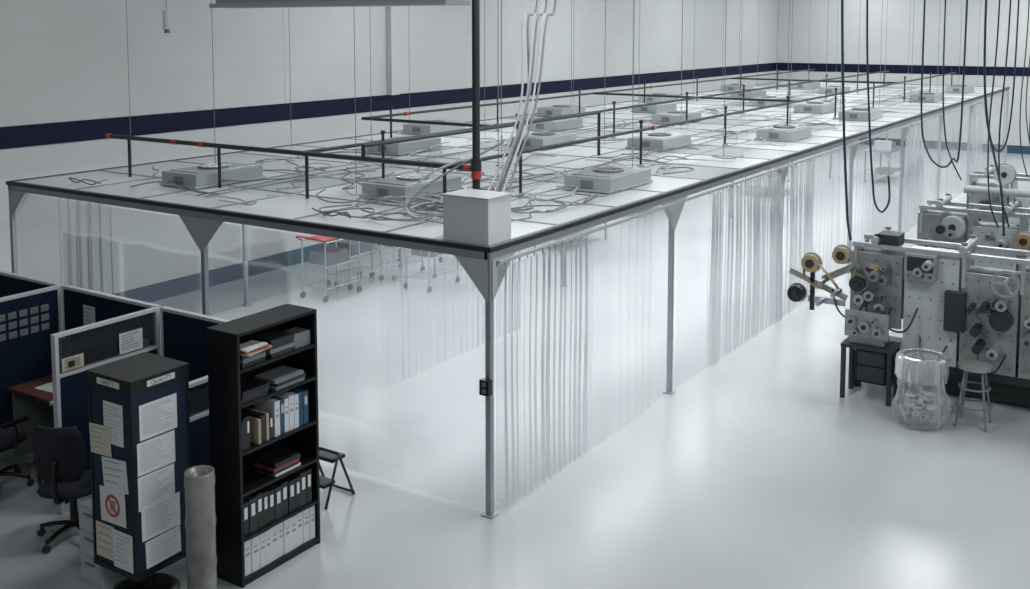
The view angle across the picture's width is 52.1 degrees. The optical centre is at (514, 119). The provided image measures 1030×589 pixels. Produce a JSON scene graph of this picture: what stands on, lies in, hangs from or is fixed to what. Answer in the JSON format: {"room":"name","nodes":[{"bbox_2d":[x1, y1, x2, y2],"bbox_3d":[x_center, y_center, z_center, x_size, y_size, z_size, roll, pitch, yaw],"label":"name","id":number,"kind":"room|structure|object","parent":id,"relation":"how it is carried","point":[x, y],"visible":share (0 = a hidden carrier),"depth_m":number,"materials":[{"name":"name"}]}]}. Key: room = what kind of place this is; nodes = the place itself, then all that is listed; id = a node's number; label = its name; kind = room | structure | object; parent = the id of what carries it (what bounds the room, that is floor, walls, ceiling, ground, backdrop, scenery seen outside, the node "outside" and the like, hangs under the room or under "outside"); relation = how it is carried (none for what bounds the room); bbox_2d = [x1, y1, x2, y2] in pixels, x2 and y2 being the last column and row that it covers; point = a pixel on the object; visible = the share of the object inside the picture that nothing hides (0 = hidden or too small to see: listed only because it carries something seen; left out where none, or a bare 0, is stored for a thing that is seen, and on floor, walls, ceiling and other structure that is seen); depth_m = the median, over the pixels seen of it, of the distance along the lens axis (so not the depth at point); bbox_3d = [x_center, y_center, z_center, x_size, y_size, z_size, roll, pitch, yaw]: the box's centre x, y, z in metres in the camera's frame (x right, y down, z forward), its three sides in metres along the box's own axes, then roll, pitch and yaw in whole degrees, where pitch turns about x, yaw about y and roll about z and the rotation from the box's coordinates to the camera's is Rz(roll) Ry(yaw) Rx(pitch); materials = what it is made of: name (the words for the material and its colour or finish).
{"room":"factory floor","nodes":[
{"label":"factory floor","id":0,"kind":"room"},
{"bbox_2d":[0,0,777,293],"bbox_3d":[-2.401,-1.353,21.935,0.200,7.600,46.200,3,6,33],"label":"wall","id":1,"kind":"structure","parent":0,"point":[149,247],"depth_m":18.34,"materials":[{"name":"white paint"}]},
{"bbox_2d":[112,239,373,302],"bbox_3d":[-2.366,2.305,22.115,0.015,0.280,46.000,3,6,33],"label":"baseboard","id":2,"kind":"structure","parent":1,"relation":"attached to","point":[178,286],"depth_m":18.01,"materials":[{"name":"blue paint"}]},
{"bbox_2d":[0,63,775,148],"bbox_3d":[-2.367,-0.389,21.878,0.012,0.310,46.000,3,6,33],"label":"wall stripe","id":3,"kind":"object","parent":1,"relation":"attached to","point":[19,136],"depth_m":19.31,"materials":[{"name":"blue paint"}]},
{"bbox_2d":[386,6,399,94],"bbox_3d":[-2.485,-2.808,21.353,0.127,4.600,0.250,3,6,33],"label":"pilaster","id":4,"kind":"object","parent":1,"relation":"attached to","point":[392,12],"visible":1,"depth_m":21.41,"materials":[{"name":"white paint"}]},
{"bbox_2d":[0,0,991,102],"bbox_3d":[8.899,-2.190,14.355,26.900,4.600,46.000,3,6,33],"label":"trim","id":5,"kind":"structure","parent":1,"relation":"attached to","point":[760,0],"depth_m":22.46,"materials":[{"name":"grey"}]},
{"bbox_2d":[0,144,1029,588],"bbox_3d":[8.899,3.139,14.825,26.900,0.100,46.000,3,6,33],"label":"floor","id":6,"kind":"structure","parent":0,"point":[756,472],"depth_m":10.99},
{"bbox_2d":[0,416,33,485],"bbox_3d":[-4.946,2.970,10.023,0.660,1.080,0.643,3,6,27],"label":"office chair","id":7,"kind":"object","parent":6,"relation":"on","point":[10,437],"visible":1,"depth_m":10.02,"materials":[{"name":"black plastic"}]},
{"bbox_2d":[8,371,61,456],"bbox_3d":[-4.349,3.094,10.585,1.500,0.735,0.630,3,6,33],"label":"office desk","id":8,"kind":"object","parent":6,"relation":"on","point":[28,401],"visible":0.1,"depth_m":10.83,"materials":[{"name":"brown wood"}]},
{"bbox_2d":[34,382,52,404],"bbox_3d":[-4.383,2.725,10.402,1.106,0.028,0.492,3,6,33],"label":"stacks","id":9,"kind":"object","parent":8,"relation":"on","point":[48,387],"visible":0.18,"depth_m":10.64,"materials":[{"name":"white paper"}]},
{"bbox_2d":[61,339,93,364],"bbox_3d":[-4.443,2.486,10.755,0.500,0.443,0.180,3,6,33],"label":"computer monitor","id":10,"kind":"object","parent":8,"relation":"on","point":[70,348],"visible":0.33,"depth_m":10.70,"materials":[{"name":"black plastic"}]},
{"bbox_2d":[26,425,91,553],"bbox_3d":[-3.797,3.057,9.040,0.660,1.080,0.643,0,5,4],"label":"office chair","id":11,"kind":"object","parent":6,"relation":"on","point":[59,456],"visible":0.7,"depth_m":8.78,"materials":[{"name":"black fabric"}]},
{"bbox_2d":[79,498,126,588],"bbox_3d":[-3.211,3.331,8.443,0.280,0.640,0.460,3,6,33],"label":"file cabinet","id":12,"kind":"object","parent":6,"relation":"on","point":[98,576],"visible":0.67,"depth_m":8.27,"materials":[{"name":"grey metal"}]},
{"bbox_2d":[0,270,230,514],"bbox_3d":[-5.377,2.671,10.177,5.981,1.650,2.530,3,6,33],"label":"wall","id":13,"kind":"structure","parent":6,"relation":"on","point":[36,314],"depth_m":10.62,"materials":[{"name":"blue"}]},
{"bbox_2d":[86,352,190,588],"bbox_3d":[-2.874,2.777,8.116,0.530,1.800,0.540,3,6,33],"label":"tower","id":14,"kind":"object","parent":6,"relation":"on","point":[138,404],"visible":1,"depth_m":7.93,"materials":[{"name":"blue"}]},
{"bbox_2d":[189,408,200,414],"bbox_3d":[-3.055,3.167,9.763,1.330,0.735,0.600,3,6,33],"label":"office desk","id":15,"kind":"object","parent":6,"relation":"on","point":[191,411],"visible":0.02,"depth_m":10.03,"materials":[{"name":"brown wood"}]},
{"bbox_2d":[184,465,216,588],"bbox_3d":[-2.362,3.160,7.933,0.231,1.070,0.230,3,6,33],"label":"roll","id":16,"kind":"object","parent":6,"relation":"on","point":[199,480],"visible":1,"depth_m":7.84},
{"bbox_2d":[207,304,320,587],"bbox_3d":[-2.038,2.617,8.625,0.340,2.030,0.870,3,6,33],"label":"bookcase","id":17,"kind":"object","parent":6,"relation":"on","point":[236,478],"visible":0.66,"depth_m":8.35,"materials":[{"name":"black laminate"}]},
{"bbox_2d":[240,327,314,575],"bbox_3d":[-1.984,2.660,8.592,0.330,1.829,0.795,3,6,33],"label":"books","id":18,"kind":"object","parent":17,"relation":"in","point":[276,415],"visible":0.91,"depth_m":8.56,"materials":[{"name":"paper"},{"name":"white plastic"},{"name":"black plastic"}]},
{"bbox_2d":[296,235,361,301],"bbox_3d":[-3.040,2.348,17.229,0.593,1.051,0.996,3,6,33],"label":"cart","id":19,"kind":"object","parent":6,"relation":"on","point":[326,256],"visible":0.86,"depth_m":17.08,"materials":[{"name":"silver metal"}]},
{"bbox_2d":[319,447,354,509],"bbox_3d":[-1.764,3.294,9.841,0.366,0.478,0.404,3,6,33],"label":"step stool","id":20,"kind":"object","parent":6,"relation":"on","point":[325,454],"visible":0.69,"depth_m":9.75,"materials":[{"name":"grey metal"}]},
{"bbox_2d":[327,239,383,289],"bbox_3d":[-2.771,2.105,17.990,0.594,1.401,0.996,3,6,33],"label":"cart","id":21,"kind":"object","parent":6,"relation":"on","point":[351,245],"visible":0.41,"depth_m":17.87,"materials":[{"name":"silver metal"}]},
{"bbox_2d":[370,243,424,280],"bbox_3d":[-2.112,2.098,18.637,0.593,1.301,0.996,3,6,33],"label":"cart","id":22,"kind":"object","parent":6,"relation":"on","point":[422,268],"visible":0.37,"depth_m":18.51,"materials":[{"name":"silver metal"}]},
{"bbox_2d":[403,248,459,291],"bbox_3d":[-1.438,2.367,17.861,0.593,0.901,0.996,3,6,33],"label":"cart","id":23,"kind":"object","parent":6,"relation":"on","point":[419,253],"visible":0.57,"depth_m":17.70,"materials":[{"name":"silver metal"}]},
{"bbox_2d":[6,81,1009,518],"bbox_3d":[4.768,1.079,23.657,7.418,2.452,29.580,3,6,33],"label":"cleanroom frame","id":24,"kind":"object","parent":6,"relation":"on","point":[485,266],"visible":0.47,"depth_m":11.38,"materials":[{"name":"white metal"}]},
{"bbox_2d":[58,197,113,294],"bbox_3d":[-5.173,2.098,12.742,1.000,2.280,0.075,3,6,33],"label":"curtain","id":25,"kind":"object","parent":24,"relation":"hanging from","point":[77,202],"visible":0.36,"depth_m":12.71,"materials":[{"name":"plastic"}]},
{"bbox_2d":[159,162,264,188],"bbox_3d":[-3.775,0.667,13.188,0.660,0.208,1.120,3,6,33],"label":"filter","id":26,"kind":"object","parent":24,"relation":"on","point":[204,175],"visible":0.92,"depth_m":12.91,"materials":[{"name":"silver metal"}]},
{"bbox_2d":[366,136,442,155],"bbox_3d":[-1.731,0.375,16.498,0.660,0.208,1.120,3,6,33],"label":"filter","id":27,"kind":"object","parent":24,"relation":"on","point":[409,147],"visible":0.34,"depth_m":16.15,"materials":[{"name":"silver metal"}]},
{"bbox_2d":[401,248,409,380],"bbox_3d":[-1.387,2.385,12.975,0.096,1.640,0.149,3,6,33],"label":"curtain","id":28,"kind":"object","parent":24,"relation":"hanging from","point":[407,248],"depth_m":13.01,"materials":[{"name":"plastic"}]},
{"bbox_2d":[359,172,463,201],"bbox_3d":[-1.185,0.753,12.222,0.660,0.208,1.120,3,6,33],"label":"filter","id":29,"kind":"object","parent":24,"relation":"on","point":[400,185],"visible":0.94,"depth_m":11.93,"materials":[{"name":"silver metal"}]},
{"bbox_2d":[401,120,464,134],"bbox_3d":[-1.485,0.117,19.430,0.660,0.208,1.120,3,6,33],"label":"filter","id":30,"kind":"object","parent":24,"relation":"on","point":[410,128],"visible":0.58,"depth_m":19.06,"materials":[{"name":"silver metal"}]},
{"bbox_2d":[436,260,436,300],"bbox_3d":[-1.042,2.046,13.476,0.096,0.518,0.006,3,6,33],"label":"curtain","id":31,"kind":"object","parent":24,"relation":"hanging from","point":[436,260],"depth_m":13.56,"materials":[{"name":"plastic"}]},
{"bbox_2d":[444,254,445,360],"bbox_3d":[-0.947,2.426,13.656,0.096,1.400,0.024,3,6,33],"label":"curtain","id":32,"kind":"object","parent":24,"relation":"hanging from","point":[444,254],"depth_m":13.74,"materials":[{"name":"plastic"}]},
{"bbox_2d":[453,255,453,345],"bbox_3d":[-0.844,2.360,13.808,0.096,1.197,0.010,3,6,33],"label":"curtain","id":33,"kind":"object","parent":24,"relation":"hanging from","point":[453,255],"depth_m":13.87,"materials":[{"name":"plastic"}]},
{"bbox_2d":[461,279,466,353],"bbox_3d":[-0.718,2.607,14.026,0.096,0.975,0.120,3,6,33],"label":"curtain","id":34,"kind":"object","parent":24,"relation":"hanging from","point":[466,279],"depth_m":14.13,"materials":[{"name":"plastic"}]},
{"bbox_2d":[442,188,512,245],"bbox_3d":[-0.344,0.878,9.592,0.520,0.425,0.390,3,6,33],"label":"junction box","id":35,"kind":"object","parent":24,"relation":"on","point":[473,216],"visible":1,"depth_m":9.45,"materials":[{"name":"white paint"}]},
{"bbox_2d":[477,290,483,346],"bbox_3d":[-0.509,2.687,14.354,0.096,0.777,0.146,3,6,33],"label":"curtain","id":36,"kind":"object","parent":24,"relation":"hanging from","point":[478,290],"depth_m":14.41,"materials":[{"name":"plastic"}]},
{"bbox_2d":[479,378,491,396],"bbox_3d":[-0.261,2.369,9.337,0.100,0.140,0.065,3,6,33],"label":"outlet box","id":37,"kind":"object","parent":24,"relation":"attached to","point":[485,385],"visible":1,"depth_m":9.31,"materials":[{"name":"black plastic"}]},
{"bbox_2d":[69,90,946,223],"bbox_3d":[4.037,-0.060,22.102,6.278,0.088,25.711,3,6,33],"label":"cables","id":38,"kind":"object","parent":24,"relation":"on","point":[439,199],"visible":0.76,"depth_m":13.34,"materials":[{"name":"grey plastic"}]},
{"bbox_2d":[14,81,1007,247],"bbox_3d":[4.761,-0.112,23.556,7.252,0.055,29.432,3,6,33],"label":"roof","id":39,"kind":"structure","parent":24,"relation":"on","point":[296,207],"depth_m":14.82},
{"bbox_2d":[508,251,520,332],"bbox_3d":[-0.047,2.449,15.046,0.096,1.134,0.314,3,6,33],"label":"curtain","id":40,"kind":"object","parent":24,"relation":"hanging from","point":[519,316],"depth_m":15.11,"materials":[{"name":"plastic"}]},
{"bbox_2d":[105,0,956,198],"bbox_3d":[4.500,-2.693,23.244,6.095,5.160,26.926,3,6,33],"label":"pipe","id":41,"kind":"object","parent":24,"relation":"on","point":[475,168],"visible":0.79,"depth_m":13.65,"materials":[{"name":"grey metal"}]},
{"bbox_2d":[496,235,587,507],"bbox_3d":[0.309,2.329,10.094,0.100,2.285,1.654,3,6,33],"label":"curtain","id":42,"kind":"object","parent":24,"relation":"hanging from","point":[548,463],"visible":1,"depth_m":10.13,"materials":[{"name":"plastic"}]},
{"bbox_2d":[509,131,575,149],"bbox_3d":[0.467,0.312,17.213,0.660,0.208,1.120,3,6,33],"label":"filter","id":43,"kind":"object","parent":24,"relation":"on","point":[535,139],"visible":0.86,"depth_m":16.91,"materials":[{"name":"silver metal"}]},
{"bbox_2d":[126,0,980,193],"bbox_3d":[4.760,-2.754,23.929,6.325,5.160,27.775,3,6,33],"label":"suspension cables","id":44,"kind":"object","parent":24,"relation":"on","point":[126,0],"visible":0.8,"depth_m":18.31,"materials":[{"name":"grey metal"}]},
{"bbox_2d":[526,118,583,131],"bbox_3d":[0.754,0.056,20.117,0.660,0.208,1.120,3,6,33],"label":"filter","id":45,"kind":"object","parent":24,"relation":"on","point":[570,123],"visible":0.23,"depth_m":19.74,"materials":[{"name":"silver metal"}]},
{"bbox_2d":[535,105,585,116],"bbox_3d":[1.025,-0.222,23.269,0.660,0.208,1.120,3,6,33],"label":"filter","id":46,"kind":"object","parent":24,"relation":"on","point":[555,110],"visible":0.95,"depth_m":22.94,"materials":[{"name":"silver metal"}]},
{"bbox_2d":[562,165,652,193],"bbox_3d":[1.138,0.697,12.854,0.660,0.208,1.120,3,6,33],"label":"filter","id":47,"kind":"object","parent":24,"relation":"on","point":[607,179],"visible":1,"depth_m":12.53,"materials":[{"name":"silver metal"}]},
{"bbox_2d":[631,102,677,112],"bbox_3d":[3.205,-0.307,24.232,0.660,0.208,1.120,3,6,33],"label":"filter","id":48,"kind":"object","parent":24,"relation":"on","point":[659,108],"visible":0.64,"depth_m":23.86,"materials":[{"name":"silver metal"}]},
{"bbox_2d":[625,132,691,150],"bbox_3d":[2.340,0.325,17.067,0.660,0.208,1.120,3,6,33],"label":"filter","id":49,"kind":"object","parent":24,"relation":"on","point":[657,140],"visible":0.92,"depth_m":16.74,"materials":[{"name":"silver metal"}]},
{"bbox_2d":[638,93,678,101],"bbox_3d":[3.753,-0.590,27.443,0.660,0.208,1.120,3,6,33],"label":"filter","id":50,"kind":"object","parent":24,"relation":"on","point":[641,99],"visible":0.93,"depth_m":27.08,"materials":[{"name":"silver metal"}]},
{"bbox_2d":[650,111,700,123],"bbox_3d":[3.304,-0.071,21.553,0.660,0.208,1.120,3,6,33],"label":"filter","id":51,"kind":"object","parent":24,"relation":"on","point":[669,116],"visible":0.94,"depth_m":21.20,"materials":[{"name":"silver metal"}]},
{"bbox_2d":[720,83,752,91],"bbox_3d":[6.754,-0.996,32.034,0.660,0.208,1.120,3,6,33],"label":"filter","id":52,"kind":"object","parent":24,"relation":"on","point":[731,87],"visible":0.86,"depth_m":31.68,"materials":[{"name":"silver metal"}]},
{"bbox_2d":[707,169,784,365],"bbox_3d":[3.232,1.935,14.563,0.100,2.285,2.764,3,6,33],"label":"curtain","id":53,"kind":"object","parent":24,"relation":"hanging from","point":[775,265],"visible":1,"depth_m":14.60,"materials":[{"name":"plastic"}]},
{"bbox_2d":[730,89,766,97],"bbox_3d":[6.479,-0.749,29.241,0.660,0.208,1.120,3,6,33],"label":"filter","id":54,"kind":"object","parent":24,"relation":"on","point":[758,93],"visible":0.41,"depth_m":28.88,"materials":[{"name":"silver metal"}]},
{"bbox_2d":[748,96,786,105],"bbox_3d":[6.318,-0.485,26.255,0.660,0.208,1.120,3,6,33],"label":"filter","id":55,"kind":"object","parent":24,"relation":"on","point":[751,103],"visible":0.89,"depth_m":25.89,"materials":[{"name":"silver metal"}]},
{"bbox_2d":[755,125,812,141],"bbox_3d":[4.697,0.208,18.391,0.660,0.208,1.120,3,6,33],"label":"filter","id":56,"kind":"object","parent":24,"relation":"on","point":[788,133],"visible":1,"depth_m":18.03,"materials":[{"name":"silver metal"}]},
{"bbox_2d":[783,159,813,314],"bbox_3d":[4.404,1.776,16.359,0.114,2.285,1.345,3,6,34],"label":"curtain","id":57,"kind":"object","parent":24,"relation":"hanging from","point":[808,215],"visible":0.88,"depth_m":16.29,"materials":[{"name":"plastic"}]},
{"bbox_2d":[790,81,819,88],"bbox_3d":[9.208,-1.117,33.415,0.660,0.208,1.120,3,6,33],"label":"filter","id":58,"kind":"object","parent":24,"relation":"on","point":[813,85],"visible":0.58,"depth_m":33.02,"materials":[{"name":"silver metal"}]},
{"bbox_2d":[793,102,834,112],"bbox_3d":[6.895,-0.306,24.217,0.660,0.208,1.120,3,6,33],"label":"filter","id":59,"kind":"object","parent":24,"relation":"on","point":[808,107],"visible":0.97,"depth_m":23.84,"materials":[{"name":"silver metal"}]},
{"bbox_2d":[813,151,853,279],"bbox_3d":[5.391,1.644,17.885,0.053,2.280,2.500,3,6,33],"label":"curtain","id":60,"kind":"object","parent":24,"relation":"hanging from","point":[850,151],"visible":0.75,"depth_m":18.67,"materials":[{"name":"clear plastic"}]},
{"bbox_2d":[817,86,849,93],"bbox_3d":[9.373,-0.898,30.930,0.660,0.208,1.120,3,6,33],"label":"filter","id":61,"kind":"object","parent":24,"relation":"on","point":[830,89],"visible":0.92,"depth_m":30.56,"materials":[{"name":"silver metal"}]},
{"bbox_2d":[837,108,882,120],"bbox_3d":[7.304,-0.135,22.287,0.660,0.208,1.120,3,6,33],"label":"filter","id":62,"kind":"object","parent":24,"relation":"on","point":[856,114],"visible":0.94,"depth_m":21.91,"materials":[{"name":"silver metal"}]},
{"bbox_2d":[854,144,869,240],"bbox_3d":[6.482,1.497,19.554,0.056,2.280,1.500,3,6,33],"label":"curtain","id":63,"kind":"object","parent":24,"relation":"hanging from","point":[857,144],"visible":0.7,"depth_m":19.11,"materials":[{"name":"clear plastic"}]},
{"bbox_2d":[902,122,924,232],"bbox_3d":[8.644,1.204,22.845,0.103,2.285,1.804,3,6,32],"label":"curtain","id":64,"kind":"object","parent":24,"relation":"hanging from","point":[907,196],"visible":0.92,"depth_m":22.75,"materials":[{"name":"plastic"}]},
{"bbox_2d":[909,92,941,102],"bbox_3d":[10.796,-0.607,27.630,0.660,0.208,1.120,3,6,33],"label":"filter","id":65,"kind":"object","parent":24,"relation":"on","point":[936,97],"visible":0.91,"depth_m":27.25,"materials":[{"name":"silver metal"}]},
{"bbox_2d":[924,116,947,205],"bbox_3d":[9.893,1.037,24.771,0.060,2.280,2.800,3,6,33],"label":"curtain","id":66,"kind":"object","parent":24,"relation":"hanging from","point":[941,116],"visible":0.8,"depth_m":24.94,"materials":[{"name":"clear plastic"}]},
{"bbox_2d":[948,107,970,200],"bbox_3d":[11.476,0.823,27.192,0.053,2.280,3.000,3,6,33],"label":"curtain","id":67,"kind":"object","parent":24,"relation":"hanging from","point":[957,145],"visible":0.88,"depth_m":26.91,"materials":[{"name":"clear plastic"}]},
{"bbox_2d":[944,85,974,92],"bbox_3d":[13.252,-0.938,31.386,0.660,0.208,1.120,3,6,33],"label":"filter","id":68,"kind":"object","parent":24,"relation":"on","point":[953,88],"visible":0.9,"depth_m":31.03,"materials":[{"name":"silver metal"}]},
{"bbox_2d":[968,102,983,181],"bbox_3d":[12.739,0.652,29.104,0.097,2.285,1.604,3,6,33],"label":"curtain","id":69,"kind":"object","parent":24,"relation":"hanging from","point":[976,137],"visible":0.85,"depth_m":29.09,"materials":[{"name":"plastic"}]},
{"bbox_2d":[981,94,1008,170],"bbox_3d":[14.516,0.412,31.847,0.058,2.280,4.950,3,6,33],"label":"curtain","id":70,"kind":"object","parent":24,"relation":"hanging from","point":[1002,159],"visible":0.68,"depth_m":32.12,"materials":[{"name":"clear plastic"}]},
{"bbox_2d":[534,222,606,247],"bbox_3d":[1.132,1.946,21.234,0.760,1.150,1.800,3,6,33],"label":"work table","id":71,"kind":"object","parent":6,"relation":"on","point":[594,227],"visible":0.09,"depth_m":21.27,"materials":[{"name":"silver metal"}]},
{"bbox_2d":[745,162,792,197],"bbox_3d":[6.772,1.346,28.037,0.760,1.150,1.800,3,6,33],"label":"work table","id":72,"kind":"object","parent":6,"relation":"on","point":[792,162],"visible":0.31,"depth_m":27.61,"materials":[{"name":"silver metal"}]},
{"bbox_2d":[840,336,900,406],"bbox_3d":[4.207,2.963,12.497,0.590,0.660,0.420,3,6,33],"label":"table","id":73,"kind":"object","parent":6,"relation":"on","point":[874,364],"visible":0.84,"depth_m":12.34,"materials":[{"name":"dark metal"},{"name":"navy painted metal"}]},
{"bbox_2d":[844,309,889,346],"bbox_3d":[4.159,2.442,12.423,0.500,0.388,0.440,3,6,33],"label":"control panel","id":74,"kind":"object","parent":73,"relation":"on","point":[862,327],"visible":1,"depth_m":12.32,"materials":[{"name":"silver metal"}]},
{"bbox_2d":[863,140,905,182],"bbox_3d":[10.630,1.147,30.289,0.760,1.150,1.800,3,6,33],"label":"work table","id":75,"kind":"object","parent":6,"relation":"on","point":[880,146],"visible":0.84,"depth_m":29.89,"materials":[{"name":"silver metal"}]},
{"bbox_2d":[787,226,1029,406],"bbox_3d":[5.758,2.369,12.067,5.140,1.920,1.235,3,6,33],"label":"press","id":76,"kind":"object","parent":6,"relation":"on","point":[954,307],"visible":0.97,"depth_m":12.27,"materials":[{"name":"grey metal"}]},
{"bbox_2d":[891,347,951,429],"bbox_3d":[4.487,2.970,11.625,0.579,0.800,0.577,-2,6,-24],"label":"bin","id":77,"kind":"object","parent":6,"relation":"on","point":[915,406],"visible":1,"depth_m":11.62,"materials":[{"name":"clear plastic"}]},
{"bbox_2d":[917,185,1029,270],"bbox_3d":[7.582,2.067,14.263,4.000,2.134,1.234,3,6,33],"label":"press","id":78,"kind":"object","parent":6,"relation":"on","point":[938,222],"visible":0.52,"depth_m":14.67,"materials":[{"name":"grey metal"}]},
{"bbox_2d":[954,359,992,431],"bbox_3d":[5.067,3.031,11.630,0.392,0.682,0.392,3,6,33],"label":"stool","id":79,"kind":"object","parent":6,"relation":"on","point":[968,365],"visible":1,"depth_m":11.58,"materials":[{"name":"grey metal"}]},
{"bbox_2d":[968,164,1029,230],"bbox_3d":[9.655,1.814,17.437,4.000,2.080,1.235,3,6,33],"label":"press","id":80,"kind":"object","parent":6,"relation":"on","point":[1008,175],"visible":0.35,"depth_m":17.97,"materials":[{"name":"grey metal"}]},
{"bbox_2d":[776,0,1029,145],"bbox_3d":[21.504,-2.397,33.770,26.900,7.600,0.200,3,6,33],"label":"wall","id":81,"kind":"structure","parent":0,"point":[814,14],"depth_m":38.07,"materials":[{"name":"white paint"}]},
{"bbox_2d":[776,63,1029,75],"bbox_3d":[21.451,-1.438,33.762,26.888,0.310,0.012,3,6,33],"label":"trim","id":82,"kind":"structure","parent":81,"relation":"attached to","point":[820,67],"depth_m":38.43,"materials":[{"name":"blue paint"}]},
{"bbox_2d":[858,137,1029,153],"bbox_3d":[21.452,1.257,33.997,26.885,0.280,0.015,3,6,33],"label":"baseboard","id":83,"kind":"structure","parent":81,"relation":"attached to","point":[1015,149],"depth_m":37.77,"materials":[{"name":"blue paint"}]},
{"bbox_3d":[8.899,-4.531,14.148,26.900,0.100,46.000,3,6,33],"label":"ceiling","id":84,"kind":"structure","parent":0,"visible":0},
{"bbox_2d":[162,0,170,32],"bbox_3d":[-4.446,-2.752,13.325,0.099,3.300,0.099,3,6,33],"label":"connector","id":85,"kind":"object","parent":84,"relation":"hanging from","point":[166,13],"visible":1,"depth_m":13.42,"materials":[{"name":"grey plastic"}]},
{"bbox_2d":[209,0,470,7],"bbox_3d":[-1.398,-2.390,7.891,2.390,3.065,0.300,3,6,33],"label":"light fixture","id":86,"kind":"object","parent":84,"relation":"hanging from","point":[219,3],"visible":1,"depth_m":7.91,"materials":[{"name":"grey metal"}]},
{"bbox_2d":[404,0,556,221],"bbox_3d":[-0.443,-1.593,10.661,1.298,5.142,1.827,2,5,23],"label":"bundle","id":87,"kind":"object","parent":84,"relation":"hanging from","point":[517,138],"visible":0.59,"depth_m":10.84,"materials":[{"name":"grey plastic"}]},
{"bbox_2d":[841,0,851,239],"bbox_3d":[3.946,-1.428,12.448,0.239,5.784,0.056,0,5,-2],"label":"air hose","id":88,"kind":"object","parent":84,"relation":"hanging from","point":[842,1],"visible":1,"depth_m":12.55,"materials":[{"name":"black"}]},
{"bbox_2d":[866,0,890,212],"bbox_3d":[4.356,-1.598,12.540,0.362,5.462,0.057,1,5,15],"label":"air hose","id":89,"kind":"object","parent":84,"relation":"hanging from","point":[867,57],"visible":1,"depth_m":12.69,"materials":[{"name":"black rubber"}]},
{"bbox_2d":[920,0,967,167],"bbox_3d":[4.980,-1.863,12.142,0.492,4.863,0.045,3,6,33],"label":"air hose","id":90,"kind":"object","parent":84,"relation":"hanging from","point":[966,13],"visible":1,"depth_m":12.28,"materials":[{"name":"black rubber"}]},
{"bbox_2d":[942,0,961,179],"bbox_3d":[6.256,-1.835,14.915,0.324,5.405,0.022,3,6,33],"label":"air hose","id":91,"kind":"object","parent":84,"relation":"hanging from","point":[945,0],"visible":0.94,"depth_m":15.10,"materials":[{"name":"black rubber"}]},
{"bbox_2d":[987,0,999,227],"bbox_3d":[5.564,-1.510,12.070,0.165,5.553,0.038,0,5,4],"label":"cable","id":92,"kind":"object","parent":84,"relation":"hanging from","point":[999,0],"visible":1,"depth_m":12.19,"materials":[{"name":"black plastic"}]},
{"bbox_2d":[983,0,1004,235],"bbox_3d":[5.504,-1.474,11.933,0.073,5.602,0.344,-4,6,-39],"label":"air hose","id":93,"kind":"object","parent":84,"relation":"hanging from","point":[985,13],"visible":1,"depth_m":12.09,"materials":[{"name":"black"}]},
{"bbox_2d":[984,0,1019,151],"bbox_3d":[6.585,-2.016,14.206,0.429,4.921,0.022,3,6,33],"label":"air hose","id":94,"kind":"object","parent":84,"relation":"hanging from","point":[1018,0],"visible":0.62,"depth_m":14.23,"materials":[{"name":"black rubber"}]},
{"bbox_2d":[998,0,1010,226],"bbox_3d":[5.703,-1.513,12.100,0.166,5.552,0.038,0,5,4],"label":"cable","id":95,"kind":"object","parent":84,"relation":"hanging from","point":[1010,0],"visible":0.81,"depth_m":12.21,"materials":[{"name":"black plastic"}]},
{"bbox_2d":[1019,0,1029,176],"bbox_3d":[7.932,-1.879,16.240,0.166,5.552,0.038,0,5,4],"label":"cable","id":96,"kind":"object","parent":84,"relation":"hanging from","point":[1028,0],"visible":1,"depth_m":16.36,"materials":[{"name":"black plastic"}]},
{"bbox_2d":[1025,57,1029,138],"bbox_3d":[9.318,-2.114,18.908,0.166,5.552,0.038,0,5,4],"label":"cable","id":97,"kind":"object","parent":84,"relation":"hanging from","point":[1029,57],"visible":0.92,"depth_m":19.05,"materials":[{"name":"black plastic"}]}
]}

